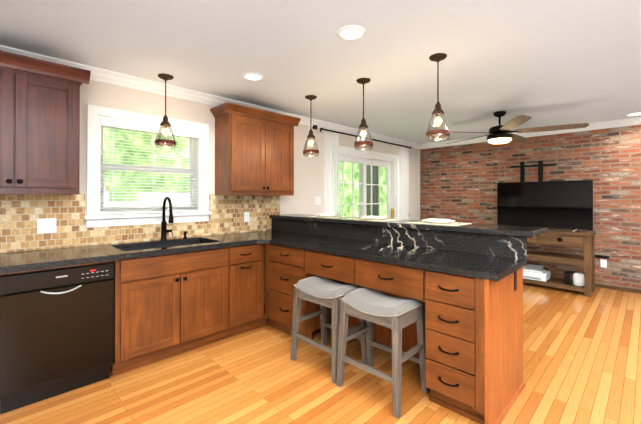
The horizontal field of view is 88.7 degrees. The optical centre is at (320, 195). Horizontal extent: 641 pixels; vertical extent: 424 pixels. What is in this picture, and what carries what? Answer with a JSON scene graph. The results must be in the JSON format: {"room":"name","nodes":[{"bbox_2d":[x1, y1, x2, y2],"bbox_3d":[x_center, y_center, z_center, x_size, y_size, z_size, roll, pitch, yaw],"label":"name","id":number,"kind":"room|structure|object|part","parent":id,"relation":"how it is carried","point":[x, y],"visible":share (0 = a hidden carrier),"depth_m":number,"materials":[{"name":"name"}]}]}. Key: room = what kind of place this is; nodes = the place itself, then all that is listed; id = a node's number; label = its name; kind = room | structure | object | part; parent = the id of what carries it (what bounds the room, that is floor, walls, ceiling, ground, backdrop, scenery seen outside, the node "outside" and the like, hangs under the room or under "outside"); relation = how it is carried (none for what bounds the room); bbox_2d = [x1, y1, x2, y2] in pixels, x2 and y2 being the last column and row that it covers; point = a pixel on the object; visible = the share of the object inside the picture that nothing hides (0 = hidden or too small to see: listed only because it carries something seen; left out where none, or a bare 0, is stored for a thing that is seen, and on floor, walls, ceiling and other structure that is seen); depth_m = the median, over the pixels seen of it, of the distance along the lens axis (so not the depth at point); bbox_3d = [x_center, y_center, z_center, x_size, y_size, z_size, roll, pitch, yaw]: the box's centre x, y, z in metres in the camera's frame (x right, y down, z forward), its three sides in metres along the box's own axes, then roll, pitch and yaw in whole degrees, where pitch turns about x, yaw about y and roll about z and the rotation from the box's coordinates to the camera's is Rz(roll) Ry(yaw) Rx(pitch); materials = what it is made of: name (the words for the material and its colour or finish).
{"room":"kitchen","nodes":[
{"label":"kitchen","id":0,"kind":"room"},
{"bbox_2d":[7,80,419,303],"bbox_3d":[-0.792,0.131,4.109,0.160,2.430,8.320,0,0,45],"label":"wall","id":1,"kind":"structure","parent":0,"point":[308,179],"depth_m":3.62,"materials":[{"name":"beige paint"}]},
{"bbox_2d":[0,50,90,193],"bbox_3d":[-2.165,-0.485,2.359,0.370,0.942,0.781,0,0,45],"label":"upper cabinet","id":2,"kind":"object","parent":1,"relation":"attached to","point":[40,99],"depth_m":2.33,"materials":[{"name":"brown wood"}]},
{"bbox_2d":[0,193,279,252],"bbox_3d":[-1.742,0.202,3.037,0.010,0.444,3.440,0,0,45],"label":"tile backsplash","id":3,"kind":"structure","parent":1,"relation":"attached to","point":[20,214],"depth_m":2.77,"materials":[{"name":"tile"}]},
{"bbox_2d":[37,218,55,233],"bbox_3d":[-2.167,0.238,2.598,0.010,0.118,0.118,0,0,45],"label":"switch plate","id":4,"kind":"object","parent":3,"relation":"attached to","point":[46,225],"visible":1,"depth_m":2.60,"materials":[{"name":"white plastic"}]},
{"bbox_2d":[244,212,249,221],"bbox_3d":[-0.873,0.250,3.892,0.010,0.118,0.074,0,0,45],"label":"outlet","id":5,"kind":"object","parent":3,"relation":"attached to","point":[246,216],"visible":1,"depth_m":3.89,"materials":[{"name":"white plastic"}]},
{"bbox_2d":[84,104,211,227],"bbox_3d":[-1.645,-0.253,3.218,0.215,1.048,1.126,0,0,45],"label":"kitchen window","id":6,"kind":"structure","parent":1,"relation":"in","point":[99,118],"depth_m":3.12,"materials":[{"name":"white wood"}]},
{"bbox_2d":[100,118,198,214],"bbox_3d":[-1.630,-0.256,3.202,0.070,0.846,0.890,0,0,45],"label":"window blind","id":7,"kind":"object","parent":6,"relation":"attached to","point":[116,123],"depth_m":3.16,"materials":[{"name":"white plastic"}]},
{"bbox_2d":[0,45,421,148],"bbox_3d":[-0.709,-1.037,4.032,0.075,0.095,8.000,0,0,45],"label":"crown molding","id":8,"kind":"structure","parent":1,"relation":"attached to","point":[119,79],"depth_m":3.27,"materials":[{"name":"white wood"}]},
{"bbox_2d":[210,102,299,195],"bbox_3d":[-0.726,-0.477,3.798,0.370,0.942,0.990,0,0,45],"label":"upper cabinet","id":9,"kind":"object","parent":1,"relation":"attached to","point":[254,148],"depth_m":3.60,"materials":[{"name":"brown wood"}]},
{"bbox_2d":[315,197,320,204],"bbox_3d":[-0.035,0.070,4.745,0.010,0.118,0.118,0,0,45],"label":"light switch","id":10,"kind":"object","parent":1,"relation":"attached to","point":[317,200],"visible":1,"depth_m":4.74,"materials":[{"name":"white plastic"}]},
{"bbox_2d":[312,125,410,148],"bbox_3d":[0.840,-0.964,5.566,0.093,0.075,2.620,0,0,45],"label":"curtain rod","id":11,"kind":"object","parent":1,"relation":"attached to","point":[314,127],"visible":0.9,"depth_m":5.12,"materials":[{"name":"black metal"}]},
{"bbox_2d":[324,131,338,215],"bbox_3d":[0.173,0.200,4.855,0.052,2.270,0.300,0,0,45],"label":"curtain","id":12,"kind":"object","parent":11,"relation":"hanging from","point":[331,168],"visible":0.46,"depth_m":4.85,"materials":[{"name":"white fabric"}]},
{"bbox_2d":[399,147,408,219],"bbox_3d":[1.616,0.208,6.297,0.053,2.270,0.300,0,0,45],"label":"curtain","id":13,"kind":"object","parent":11,"relation":"hanging from","point":[404,177],"visible":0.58,"depth_m":6.28,"materials":[{"name":"white fabric"}]},
{"bbox_2d":[339,146,398,218],"bbox_3d":[0.733,0.292,5.609,0.195,2.125,2.010,0,0,45],"label":"door frame","id":14,"kind":"structure","parent":1,"relation":"in","point":[364,158],"depth_m":5.77,"materials":[{"name":"white wood"}]},
{"bbox_2d":[0,282,640,423],"bbox_3d":[1.688,1.383,1.623,7.172,0.100,8.320,0,0,45],"label":"floor","id":15,"kind":"structure","parent":0,"point":[581,358],"depth_m":2.34,"materials":[{"name":"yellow wood"}]},
{"bbox_2d":[0,243,119,413],"bbox_3d":[-1.928,0.804,2.390,0.653,1.064,0.633,0,0,45],"label":"base cabinet","id":16,"kind":"object","parent":15,"relation":"on","point":[72,318],"depth_m":2.16,"materials":[{"name":"metal"}]},
{"bbox_2d":[0,262,114,413],"bbox_3d":[-1.924,0.909,2.377,0.642,0.855,0.612,0,0,45],"label":"dishwasher","id":17,"kind":"object","parent":16,"relation":"in","point":[57,324],"depth_m":2.14,"materials":[{"name":"black plastic"}]},
{"bbox_2d":[120,222,231,372],"bbox_3d":[-1.384,0.807,2.933,0.653,1.064,0.904,0,0,45],"label":"base cabinet","id":18,"kind":"object","parent":15,"relation":"on","point":[176,293],"depth_m":2.69,"materials":[{"name":"brown wood"}]},
{"bbox_2d":[232,231,263,335],"bbox_3d":[-0.949,0.810,3.368,0.653,1.064,0.366,0,0,45],"label":"base cabinet","id":19,"kind":"object","parent":15,"relation":"on","point":[247,247],"depth_m":3.18,"materials":[{"name":"brown wood"}]},
{"bbox_2d":[264,218,319,335],"bbox_3d":[-0.132,0.809,3.284,0.530,1.064,0.574,0,0,45],"label":"base cabinet","id":20,"kind":"object","parent":15,"relation":"on","point":[284,237],"depth_m":3.16,"materials":[{"name":"brown wood"}]},
{"bbox_2d":[0,214,547,280],"bbox_3d":[-0.620,0.346,2.137,2.845,0.230,3.695,0,0,45],"label":"countertop","id":21,"kind":"structure","parent":20,"relation":"on","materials":[{"name":"black stone"}]},
{"bbox_2d":[120,241,206,250],"bbox_3d":[-1.365,0.569,2.936,0.474,0.206,0.829,0,0,45],"label":"sink","id":22,"kind":"object","parent":21,"relation":"in","point":[172,243],"depth_m":3.09,"materials":[{"name":"grey"}]},
{"bbox_2d":[160,197,173,239],"bbox_3d":[-1.431,0.216,3.128,0.227,0.419,0.119,0,0,45],"label":"faucet","id":23,"kind":"object","parent":21,"relation":"on","point":[164,230],"depth_m":3.14,"materials":[{"name":"black metal"}]},
{"bbox_2d":[304,213,346,217],"bbox_3d":[0.079,0.220,3.732,0.450,0.037,0.320,0,0,45],"label":"place setting","id":24,"kind":"object","parent":21,"relation":"on","point":[327,215],"visible":1,"depth_m":3.64,"materials":[{"name":"beige ceramic"}]},
{"bbox_2d":[352,215,402,220],"bbox_3d":[0.539,0.217,3.273,0.450,0.037,0.320,0,0,45],"label":"place setting","id":25,"kind":"object","parent":21,"relation":"on","point":[375,218],"visible":1,"depth_m":3.21,"materials":[{"name":"beige ceramic"}]},
{"bbox_2d":[405,218,471,225],"bbox_3d":[1.006,0.215,2.806,0.450,0.037,0.320,0,0,45],"label":"place setting","id":26,"kind":"object","parent":21,"relation":"on","point":[435,221],"visible":1,"depth_m":2.73,"materials":[{"name":"beige ceramic"}]},
{"bbox_2d":[290,276,366,383],"bbox_3d":[0.069,1.013,2.650,0.497,0.650,0.395,0,0,45],"label":"stool","id":27,"kind":"object","parent":15,"relation":"on","point":[323,293],"visible":0.81,"depth_m":2.59,"materials":[{"name":"grey wood"}]},
{"bbox_2d":[300,222,379,338],"bbox_3d":[0.257,0.807,2.896,0.569,1.064,0.574,0,0,45],"label":"base cabinet","id":28,"kind":"object","parent":15,"relation":"on","point":[325,247],"depth_m":2.92,"materials":[{"name":"brown wood"}]},
{"bbox_2d":[336,287,428,418],"bbox_3d":[0.426,1.011,2.278,0.497,0.650,0.395,0,0,45],"label":"stool","id":29,"kind":"object","parent":15,"relation":"on","point":[396,315],"visible":1,"depth_m":2.21,"materials":[{"name":"grey wood"}]},
{"bbox_2d":[352,226,443,356],"bbox_3d":[0.660,0.805,2.493,0.570,1.064,0.574,0,0,45],"label":"base cabinet","id":30,"kind":"object","parent":15,"relation":"on","point":[385,259],"depth_m":2.49,"materials":[{"name":"brown wood"}]},
{"bbox_2d":[420,230,507,423],"bbox_3d":[0.990,0.803,2.164,0.363,1.064,0.574,0,0,45],"label":"base cabinet","id":31,"kind":"object","parent":15,"relation":"on","point":[453,264],"depth_m":1.98,"materials":[{"name":"brown wood"}]},
{"bbox_3d":[1.294,0.558,2.176,0.004,0.135,0.050,0,0,45],"label":"outlet plate panel","id":32,"kind":"part","parent":31,"relation":"part of","materials":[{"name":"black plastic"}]},
{"bbox_2d":[523,229,594,296],"bbox_3d":[3.318,0.929,4.931,1.220,0.842,0.440,0,0,45],"label":"tv stand","id":33,"kind":"object","parent":15,"relation":"on","point":[584,240],"visible":0.52,"depth_m":4.60,"materials":[{"name":"brown wood"}]},
{"bbox_2d":[523,264,549,281],"bbox_3d":[3.220,1.161,5.009,0.430,0.177,0.325,0,0,45],"label":"printer","id":34,"kind":"object","parent":33,"relation":"in","point":[535,272],"visible":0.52,"depth_m":4.90,"materials":[{"name":"white plastic"}]},
{"bbox_2d":[497,180,592,231],"bbox_3d":[3.328,0.144,4.946,1.210,0.723,0.263,0,0,45],"label":"tv","id":35,"kind":"object","parent":33,"relation":"on","point":[559,204],"visible":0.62,"depth_m":4.87,"materials":[{"name":"black plastic"}]},
{"bbox_2d":[564,271,570,283],"bbox_3d":[3.509,1.163,4.661,0.070,0.168,0.070,0,0,45],"label":"speaker","id":36,"kind":"object","parent":33,"relation":"in","point":[567,277],"visible":0.96,"depth_m":4.64},
{"bbox_2d":[573,272,583,285],"bbox_3d":[3.601,1.160,4.576,0.128,0.175,0.128,0,0,45],"label":"speaker","id":37,"kind":"object","parent":33,"relation":"in","point":[578,279],"visible":0.98,"depth_m":4.53},
{"bbox_2d":[0,0,640,143],"bbox_3d":[1.688,-1.157,1.637,7.172,0.120,8.320,0,0,45],"label":"ceiling","id":38,"kind":"structure","parent":0,"point":[542,63],"depth_m":2.50,"materials":[{"name":"white paint"}]},
{"bbox_2d":[154,73,175,148],"bbox_3d":[-1.409,-0.761,2.984,0.181,0.657,0.181,0,0,45],"label":"pendant light","id":39,"kind":"object","parent":38,"relation":"hanging from","point":[165,124],"visible":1,"depth_m":2.96,"materials":[{"name":"glass"}]},
{"bbox_2d":[242,72,263,80],"bbox_3d":[-0.614,-1.084,2.989,0.200,0.009,0.200,0,0,45],"label":"recessed light","id":40,"kind":"object","parent":38,"relation":"in","point":[252,76],"visible":1,"depth_m":2.98,"materials":[{"name":"white plastic"}]},
{"bbox_2d":[303,95,318,156],"bbox_3d":[-0.104,-0.758,3.596,0.181,0.657,0.181,0,0,45],"label":"pendant light","id":41,"kind":"object","parent":38,"relation":"hanging from","point":[311,151],"visible":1,"depth_m":3.57,"materials":[{"name":"clear glass"}]},
{"bbox_2d":[336,25,365,40],"bbox_3d":[0.207,-1.089,2.198,0.200,0.009,0.200,0,0,45],"label":"recessed light","id":42,"kind":"object","parent":38,"relation":"in","point":[352,32],"visible":1,"depth_m":2.19,"materials":[{"name":"white plastic"}]},
{"bbox_2d":[354,78,372,150],"bbox_3d":[0.405,-0.761,3.087,0.181,0.657,0.181,0,0,45],"label":"pendant light","id":43,"kind":"object","parent":38,"relation":"hanging from","point":[363,126],"visible":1,"depth_m":3.06,"materials":[{"name":"clear glass"}]},
{"bbox_2d":[426,53,449,141],"bbox_3d":[0.921,-0.764,2.571,0.181,0.657,0.181,0,0,45],"label":"pendant light","id":44,"kind":"object","parent":38,"relation":"hanging from","point":[437,112],"visible":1,"depth_m":2.55,"materials":[{"name":"clear glass"}]},
{"bbox_3d":[0.921,-0.598,2.570,0.036,0.109,0.036,0,0,45],"label":"bulb","id":45,"kind":"part","parent":44,"relation":"part of","materials":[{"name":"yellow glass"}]},
{"bbox_2d":[446,111,588,143],"bbox_3d":[2.383,-0.881,4.292,1.736,0.403,1.688,0,0,45],"label":"ceiling fan","id":46,"kind":"object","parent":38,"relation":"hanging from","point":[501,134],"visible":0.98,"depth_m":4.12,"materials":[{"name":"brown wood"}]},
{"bbox_2d":[625,112,640,115],"bbox_3d":[4.159,-1.077,4.327,0.200,0.009,0.200,0,0,45],"label":"recessed light","id":47,"kind":"object","parent":38,"relation":"in","point":[635,114],"visible":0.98,"depth_m":4.35,"materials":[{"name":"white plastic"}]},
{"bbox_2d":[420,125,640,289],"bbox_3d":[4.629,0.133,4.459,7.012,2.430,0.160,0,0,45],"label":"brick wall","id":48,"kind":"structure","parent":0,"point":[458,183],"depth_m":5.14,"materials":[{"name":"red brick"}]},
{"bbox_2d":[420,117,640,148],"bbox_3d":[4.489,-1.035,4.439,6.852,0.095,0.075,0,0,45],"label":"crown molding","id":49,"kind":"structure","parent":48,"relation":"attached to","point":[615,123],"depth_m":5.20,"materials":[{"name":"white wood"}]},
{"bbox_2d":[510,161,555,181],"bbox_3d":[3.507,-0.389,5.432,0.650,0.365,0.045,0,0,45],"label":"mount","id":50,"kind":"object","parent":48,"relation":"attached to","point":[540,165],"visible":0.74,"depth_m":5.43,"materials":[{"name":"black metal"}]},
{"bbox_2d":[550,277,640,293],"bbox_3d":[4.508,1.323,4.445,6.852,0.050,0.022,0,0,45],"label":"baseboard","id":51,"kind":"structure","parent":48,"relation":"attached to","point":[618,288],"depth_m":4.70,"materials":[{"name":"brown wood"}]},
{"bbox_2d":[595,255,608,258],"bbox_3d":[4.139,0.894,4.823,0.145,0.040,0.011,0,0,45],"label":"outlet","id":52,"kind":"object","parent":48,"relation":"attached to","point":[601,256],"visible":0.64,"depth_m":4.82,"materials":[{"name":"black plastic"}]},
{"bbox_2d":[600,259,606,267],"bbox_3d":[4.153,0.992,4.811,0.070,0.115,0.008,0,0,45],"label":"outlet","id":53,"kind":"object","parent":48,"relation":"attached to","point":[603,263],"visible":1,"depth_m":4.81,"materials":[{"name":"white plastic"}]},
{"label":"outside","id":54,"kind":"structure","parent":0,"visible":0},
{"bbox_2d":[103,127,386,216],"bbox_3d":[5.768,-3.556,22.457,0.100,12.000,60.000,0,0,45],"label":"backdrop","id":55,"kind":"structure","parent":54,"point":[348,193],"depth_m":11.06,"materials":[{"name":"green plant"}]},
{"bbox_3d":[8.692,1.614,19.506,8.168,0.130,60.000,0,0,45],"label":"lawn","id":56,"kind":"structure","parent":54,"visible":0},
{"bbox_2d":[104,190,189,206],"bbox_3d":[-3.792,0.687,5.125,0.150,1.570,4.000,0,0,45],"label":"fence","id":57,"kind":"object","parent":56,"relation":"on","point":[139,203],"depth_m":5.71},
{"bbox_2d":[138,193,189,200],"bbox_3d":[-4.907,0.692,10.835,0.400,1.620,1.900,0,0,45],"label":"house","id":58,"kind":"structure","parent":56,"relation":"on","point":[163,196],"depth_m":10.44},
{"bbox_2d":[366,165,378,215],"bbox_3d":[1.563,-2.060,10.674,0.660,7.118,0.650,0,0,45],"label":"tree","id":59,"kind":"object","parent":56,"relation":"on","point":[374,189],"depth_m":10.37,"materials":[{"name":"green plant"}]}
]}

